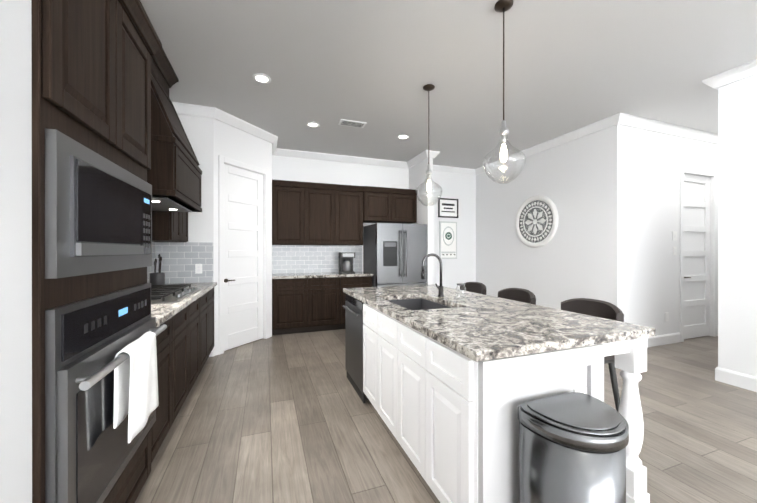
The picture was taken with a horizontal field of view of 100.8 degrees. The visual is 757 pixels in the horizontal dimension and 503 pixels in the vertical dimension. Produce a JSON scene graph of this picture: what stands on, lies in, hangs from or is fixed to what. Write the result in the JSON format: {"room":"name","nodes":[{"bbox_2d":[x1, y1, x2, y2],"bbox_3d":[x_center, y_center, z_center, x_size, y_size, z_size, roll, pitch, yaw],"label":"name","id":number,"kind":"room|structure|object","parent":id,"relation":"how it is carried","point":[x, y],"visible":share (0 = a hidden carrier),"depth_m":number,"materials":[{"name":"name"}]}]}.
{"room":"kitchen","nodes":[
{"label":"kitchen","id":0,"kind":"room"},
{"bbox_2d":[0,0,756,502],"bbox_3d":[2.878,-0.223,2.060,9.500,3.050,9.650,0,0,-20],"label":"wall","id":1,"kind":"structure","parent":0,"point":[612,192],"depth_m":4.17,"materials":[{"name":"white paint"}]},
{"bbox_2d":[163,212,194,243],"bbox_3d":[-2.315,-0.629,3.388,0.383,1.038,0.729,0,0,-20],"label":"upper cabinet","id":2,"kind":"object","parent":1,"relation":"attached to","point":[175,224],"depth_m":3.31,"materials":[{"name":"brown wood"}]},
{"bbox_2d":[147,242,212,283],"bbox_3d":[-1.934,-0.020,2.669,0.612,0.799,2.341,0,0,-20],"label":"backsplash","id":3,"kind":"structure","parent":1,"relation":"attached to","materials":[{"name":"tile"}]},
{"bbox_2d":[163,50,199,164],"bbox_3d":[-1.913,-1.279,2.611,0.612,0.920,0.996,0,0,-20],"label":"upper cabinet","id":4,"kind":"object","parent":1,"relation":"attached to","point":[171,121],"depth_m":2.79,"materials":[{"name":"brown wood"}]},
{"bbox_2d":[147,48,201,211],"bbox_3d":[-1.913,-1.061,2.611,0.614,1.356,1.126,0,0,-20],"label":"range hood","id":5,"kind":"object","parent":4,"relation":"attached to","point":[174,176],"depth_m":2.40,"materials":[{"name":"brown wood"}]},
{"bbox_2d":[195,264,201,273],"bbox_3d":[-2.187,0.209,3.812,0.075,0.118,0.008,0,0,-20],"label":"switch plate","id":6,"kind":"object","parent":1,"relation":"attached to","point":[198,268],"depth_m":3.81,"materials":[{"name":"white plastic"}]},
{"bbox_2d":[218,155,268,354],"bbox_3d":[-1.872,0.044,4.347,0.121,2.510,0.850,0,0,25],"label":"pantry door","id":7,"kind":"structure","parent":1,"relation":"in","point":[243,221],"depth_m":4.34,"materials":[{"name":"white paint"}]},
{"bbox_2d":[272,179,307,246],"bbox_3d":[-1.499,-0.631,5.295,0.574,1.038,0.345,0,0,-20],"label":"upper cabinet","id":8,"kind":"object","parent":1,"relation":"attached to","point":[289,198],"depth_m":5.13,"materials":[{"name":"brown wood"}]},
{"bbox_2d":[272,245,361,273],"bbox_3d":[-1.068,0.132,5.630,1.611,0.489,0.008,0,0,-20],"label":"backsplash","id":9,"kind":"structure","parent":1,"relation":"attached to","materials":[{"name":"tile"}]},
{"bbox_2d":[308,183,331,246],"bbox_3d":[-1.046,-0.632,5.458,0.630,1.038,0.345,0,0,-20],"label":"upper cabinet","id":10,"kind":"object","parent":1,"relation":"attached to","point":[317,227],"depth_m":5.30,"materials":[{"name":"brown wood"}]},
{"bbox_2d":[332,184,363,246],"bbox_3d":[-0.558,-0.632,5.618,0.639,1.038,0.375,0,0,-20],"label":"upper cabinet","id":11,"kind":"object","parent":1,"relation":"attached to","point":[347,200],"depth_m":5.46,"materials":[{"name":"brown wood"}]},
{"bbox_2d":[364,186,416,222],"bbox_3d":[0.178,-0.847,5.863,1.042,0.608,0.413,0,0,-20],"label":"upper cabinet","id":12,"kind":"object","parent":1,"relation":"attached to","point":[381,204],"depth_m":5.70,"materials":[{"name":"brown wood"}]},
{"bbox_2d":[438,198,457,217],"bbox_3d":[1.456,-0.904,6.533,0.480,0.400,0.025,0,0,-20],"label":"framed picture","id":13,"kind":"object","parent":1,"relation":"attached to","point":[447,207],"visible":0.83,"depth_m":6.53,"materials":[{"name":"white paper"}]},
{"bbox_2d":[439,221,456,258],"bbox_3d":[1.460,-0.234,6.520,0.420,0.780,0.053,0,0,-20],"label":"picture","id":14,"kind":"object","parent":1,"relation":"attached to","point":[447,240],"visible":0.98,"depth_m":6.51,"materials":[{"name":"white paper"}]},
{"bbox_2d":[172,59,756,174],"bbox_3d":[2.878,-1.696,2.059,9.260,0.105,9.410,0,0,-20],"label":"crown molding","id":15,"kind":"structure","parent":1,"relation":"attached to","point":[738,73],"depth_m":4.45,"materials":[{"name":"white paint"}]},
{"bbox_2d":[515,195,558,247],"bbox_3d":[2.630,-0.502,5.271,0.044,0.874,0.874,0,0,-20],"label":"art","id":16,"kind":"object","parent":1,"relation":"attached to","point":[536,221],"visible":1,"depth_m":5.23,"materials":[{"name":"painted wood"}]},
{"bbox_2d":[647,333,680,347],"bbox_3d":[3.721,1.231,4.277,1.280,0.135,0.016,0,0,-20],"label":"baseboard","id":17,"kind":"structure","parent":1,"relation":"attached to","point":[665,339],"depth_m":4.36,"materials":[{"name":"white paint"}]},
{"bbox_2d":[665,313,668,320],"bbox_3d":[4.045,0.919,4.397,0.075,0.118,0.008,0,0,-20],"label":"switch plate","id":18,"kind":"object","parent":1,"relation":"attached to","point":[666,314],"depth_m":4.39,"materials":[{"name":"white plastic"}]},
{"bbox_2d":[672,231,676,240],"bbox_3d":[4.214,-0.221,4.457,0.100,0.130,0.009,0,0,-20],"label":"switch plate","id":19,"kind":"object","parent":1,"relation":"attached to","point":[674,233],"depth_m":4.45,"materials":[{"name":"white plastic"}]},
{"bbox_2d":[673,247,676,254],"bbox_3d":[4.214,-0.011,4.457,0.075,0.118,0.009,0,0,-20],"label":"switch plate","id":20,"kind":"object","parent":1,"relation":"attached to","point":[674,248],"depth_m":4.45,"materials":[{"name":"white plastic"}]},
{"bbox_2d":[680,167,716,341],"bbox_3d":[4.735,0.043,4.692,0.900,2.510,0.121,0,0,-20],"label":"hall door","id":21,"kind":"structure","parent":1,"relation":"in","point":[698,255],"depth_m":4.73,"materials":[{"name":"white paint"}]},
{"bbox_2d":[715,367,756,391],"bbox_3d":[4.350,1.236,0.550,0.016,0.135,5.566,0,0,-20],"label":"baseboard","id":22,"kind":"structure","parent":1,"relation":"attached to","point":[740,380],"depth_m":3.02,"materials":[{"name":"white paint"}]},
{"bbox_2d":[135,329,756,502],"bbox_3d":[2.836,1.351,2.121,9.700,0.100,9.750,0,0,-20],"label":"floor","id":23,"kind":"structure","parent":0,"point":[288,418],"depth_m":2.22,"materials":[{"name":"brown wood"}]},
{"bbox_2d":[31,0,162,502],"bbox_3d":[-1.359,0.079,1.181,0.683,2.448,0.851,0,0,-20],"label":"tall cabinet","id":24,"kind":"object","parent":23,"relation":"on","point":[122,347],"depth_m":1.10,"materials":[{"name":"brown wood"}]},
{"bbox_2d":[45,128,151,278],"bbox_3d":[-1.068,-0.137,1.285,0.050,0.430,0.810,0,0,-20],"label":"microwave","id":25,"kind":"object","parent":24,"relation":"in","point":[98,213],"depth_m":1.06,"materials":[{"name":"grey metal"}]},
{"bbox_2d":[45,283,166,502],"bbox_3d":[-1.043,0.547,1.295,0.104,0.760,0.810,0,0,-20],"label":"wall oven","id":26,"kind":"object","parent":24,"relation":"in","point":[93,394],"depth_m":1.08,"materials":[{"name":"silver metal"}]},
{"bbox_2d":[113,331,158,442],"bbox_3d":[-1.007,0.546,1.314,0.066,0.351,0.300,0,0,-20],"label":"towel","id":27,"kind":"object","parent":26,"relation":"hanging from","point":[135,381],"depth_m":1.26,"materials":[{"name":"white fabric"}]},
{"bbox_2d":[163,316,178,440],"bbox_3d":[-1.620,0.862,1.822,0.625,0.880,0.531,0,0,-20],"label":"base cabinet","id":28,"kind":"object","parent":23,"relation":"on","point":[171,329],"depth_m":2.08,"materials":[{"name":"brown wood"}]},
{"bbox_2d":[163,280,216,323],"bbox_3d":[-1.914,0.401,2.678,0.655,0.040,2.340,0,0,-20],"label":"countertop","id":29,"kind":"structure","parent":28,"relation":"on","point":[176,297],"depth_m":2.59,"materials":[{"name":"grey stone"}]},
{"bbox_2d":[150,254,164,286],"bbox_3d":[-2.321,0.200,3.281,0.132,0.360,0.173,0,0,-20],"label":"utensil crock","id":30,"kind":"object","parent":29,"relation":"on","point":[158,278],"visible":0.88,"depth_m":3.25,"materials":[{"name":"grey"}]},
{"bbox_2d":[151,284,200,303],"bbox_3d":[-1.894,0.354,2.673,0.520,0.054,0.910,0,0,-20],"label":"cooktop","id":31,"kind":"object","parent":29,"relation":"in","point":[178,293],"depth_m":2.61,"materials":[{"name":"silver metal"}]},
{"bbox_2d":[179,304,190,410],"bbox_3d":[-1.769,0.861,2.234,0.625,0.880,0.587,0,0,-20],"label":"base cabinet","id":32,"kind":"object","parent":23,"relation":"on","point":[185,316],"depth_m":2.46,"materials":[{"name":"brown wood"}]},
{"bbox_2d":[191,296,202,388],"bbox_3d":[-1.927,0.861,2.673,0.625,0.880,0.588,0,0,-20],"label":"base cabinet","id":33,"kind":"object","parent":23,"relation":"on","point":[197,308],"depth_m":2.88,"materials":[{"name":"brown wood"}]},
{"bbox_2d":[203,292,210,365],"bbox_3d":[-2.086,0.860,3.111,0.625,0.880,0.587,0,0,-20],"label":"base cabinet","id":34,"kind":"object","parent":23,"relation":"on","point":[206,299],"depth_m":3.38,"materials":[{"name":"brown wood"}]},
{"bbox_2d":[211,288,213,350],"bbox_3d":[-2.235,0.860,3.524,0.625,0.880,0.532,0,0,-20],"label":"base cabinet","id":35,"kind":"object","parent":23,"relation":"on","point":[212,289],"depth_m":3.75,"materials":[{"name":"brown wood"}]},
{"bbox_2d":[272,279,311,334],"bbox_3d":[-1.445,0.858,5.167,0.587,0.880,0.625,0,0,-20],"label":"base cabinet","id":36,"kind":"object","parent":23,"relation":"on","point":[291,298],"depth_m":4.88,"materials":[{"name":"brown wood"}]},
{"bbox_2d":[272,271,371,278],"bbox_3d":[-0.956,0.398,5.330,1.621,0.040,0.650,0,0,-20],"label":"countertop","id":37,"kind":"structure","parent":36,"relation":"on","point":[291,274],"depth_m":5.15,"materials":[{"name":"grey stone"}]},
{"bbox_2d":[339,252,354,273],"bbox_3d":[-0.550,0.197,5.464,0.250,0.360,0.222,0,0,-20],"label":"coffee maker","id":38,"kind":"object","parent":37,"relation":"on","point":[345,262],"visible":0.98,"depth_m":5.38,"materials":[{"name":"black"}]},
{"bbox_2d":[312,279,339,331],"bbox_3d":[-1.008,0.858,5.325,0.585,0.880,0.625,0,0,-20],"label":"base cabinet","id":39,"kind":"object","parent":23,"relation":"on","point":[325,292],"depth_m":5.06,"materials":[{"name":"brown wood"}]},
{"bbox_2d":[340,275,371,328],"bbox_3d":[-0.497,0.857,5.509,0.620,0.880,0.625,0,0,-20],"label":"base cabinet","id":40,"kind":"object","parent":23,"relation":"on","point":[357,281],"depth_m":5.20,"materials":[{"name":"brown wood"}]},
{"bbox_2d":[363,223,426,286],"bbox_3d":[0.294,0.410,5.676,0.932,1.775,0.826,0,0,-20],"label":"fridge","id":41,"kind":"object","parent":23,"relation":"on","point":[394,254],"visible":0.62,"depth_m":5.35,"materials":[{"name":"grey metal"}]},
{"bbox_2d":[460,282,485,294],"bbox_3d":[0.920,0.823,3.455,0.457,0.956,0.462,0,0,-20],"label":"bar stool","id":42,"kind":"object","parent":23,"relation":"on","point":[477,287],"visible":0.04,"depth_m":3.53,"materials":[{"name":"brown leather"}]},
{"bbox_2d":[343,293,655,502],"bbox_3d":[0.484,0.862,2.388,1.084,0.878,2.164,0,0,-20],"label":"kitchen island","id":43,"kind":"object","parent":23,"relation":"on","point":[448,384],"depth_m":1.45,"materials":[{"name":"wood"},{"name":"paint"}]},
{"bbox_2d":[343,294,364,402],"bbox_3d":[-0.245,0.855,2.908,0.065,0.852,0.590,0,0,-20],"label":"dishwasher","id":44,"kind":"object","parent":43,"relation":"in","point":[353,306],"depth_m":2.86,"materials":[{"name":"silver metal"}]},
{"bbox_2d":[343,285,655,360],"bbox_3d":[0.506,0.439,2.402,1.070,0.115,2.180,0,0,-20],"label":"island countertop","id":45,"kind":"structure","parent":43,"relation":"on","point":[479,325],"depth_m":1.71,"materials":[{"name":"grey stone"}]},
{"bbox_2d":[387,298,451,309],"bbox_3d":[0.302,0.522,2.424,0.432,0.200,0.692,0,0,-20],"label":"sink","id":46,"kind":"object","parent":45,"relation":"in","point":[409,303],"depth_m":2.75,"materials":[{"name":"grey metal"}]},
{"bbox_2d":[421,253,443,296],"bbox_3d":[0.440,0.198,2.634,0.212,0.366,0.117,0,0,-20],"label":"faucet","id":47,"kind":"object","parent":45,"relation":"on","point":[440,293],"visible":1,"depth_m":2.61,"materials":[{"name":"grey metal"}]},
{"bbox_2d":[456,283,465,299],"bbox_3d":[0.658,0.318,2.498,0.080,0.125,0.080,0,0,-20],"label":"glass jar","id":48,"kind":"object","parent":45,"relation":"on","point":[458,284],"visible":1,"depth_m":2.49,"materials":[{"name":"clear glass"}]},
{"bbox_2d":[498,288,535,304],"bbox_3d":[1.137,0.824,2.853,0.457,0.956,0.462,0,0,-20],"label":"bar stool","id":49,"kind":"object","parent":23,"relation":"on","point":[522,295],"visible":0.08,"depth_m":2.93,"materials":[{"name":"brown leather"}]},
{"bbox_2d":[518,392,628,502],"bbox_3d":[0.757,0.949,1.150,0.362,0.707,0.315,0,0,-20],"label":"trash can","id":50,"kind":"object","parent":23,"relation":"on","point":[572,447],"visible":1,"depth_m":1.09,"materials":[{"name":"silver metal"}]},
{"bbox_2d":[561,298,623,410],"bbox_3d":[1.375,0.824,2.195,0.457,0.956,0.462,0,0,-20],"label":"bar stool","id":51,"kind":"object","parent":23,"relation":"on","point":[598,308],"visible":0.06,"depth_m":2.17,"materials":[{"name":"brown leather"}]},
{"bbox_2d":[140,0,756,168],"bbox_3d":[2.836,-1.798,2.118,9.700,0.100,9.750,0,0,-20],"label":"ceiling","id":52,"kind":"structure","parent":0,"point":[378,65],"depth_m":2.95,"materials":[{"name":"grey paint"}]},
{"bbox_2d":[252,73,270,83],"bbox_3d":[-1.177,-1.743,3.163,0.180,0.010,0.180,0,0,-20],"label":"recessed light","id":53,"kind":"object","parent":52,"relation":"in","point":[261,78],"visible":0.96,"depth_m":3.16,"materials":[{"name":"white paint"}]},
{"bbox_2d":[306,122,319,127],"bbox_3d":[-0.902,-1.744,4.314,0.180,0.010,0.180,0,0,-20],"label":"recessed light","id":54,"kind":"object","parent":52,"relation":"in","point":[313,124],"visible":0.98,"depth_m":4.31,"materials":[{"name":"white paint"}]},
{"bbox_2d":[338,119,366,127],"bbox_3d":[-0.357,-1.743,4.277,0.360,0.016,0.180,0,0,-20],"label":"ceiling vent","id":55,"kind":"object","parent":52,"relation":"in","point":[351,123],"visible":0.98,"depth_m":4.26,"materials":[{"name":"white metal"}]},
{"bbox_2d":[397,135,408,138],"bbox_3d":[0.377,-1.745,4.776,0.180,0.010,0.180,0,0,-20],"label":"recessed light","id":56,"kind":"object","parent":52,"relation":"in","point":[402,136],"visible":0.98,"depth_m":4.78,"materials":[{"name":"white paint"}]},
{"bbox_2d":[416,84,441,205],"bbox_3d":[0.536,-1.115,3.335,0.284,1.270,0.284,0,0,-20],"label":"pendant light","id":57,"kind":"object","parent":52,"relation":"hanging from","point":[429,87],"visible":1,"depth_m":3.33,"materials":[{"name":"clear glass"}]},
{"bbox_2d":[483,0,525,183],"bbox_3d":[0.886,-1.113,2.218,0.284,1.270,0.284,0,0,-20],"label":"pendant light","id":58,"kind":"object","parent":52,"relation":"hanging from","point":[501,6],"visible":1,"depth_m":2.21,"materials":[{"name":"clear glass"}]}
]}

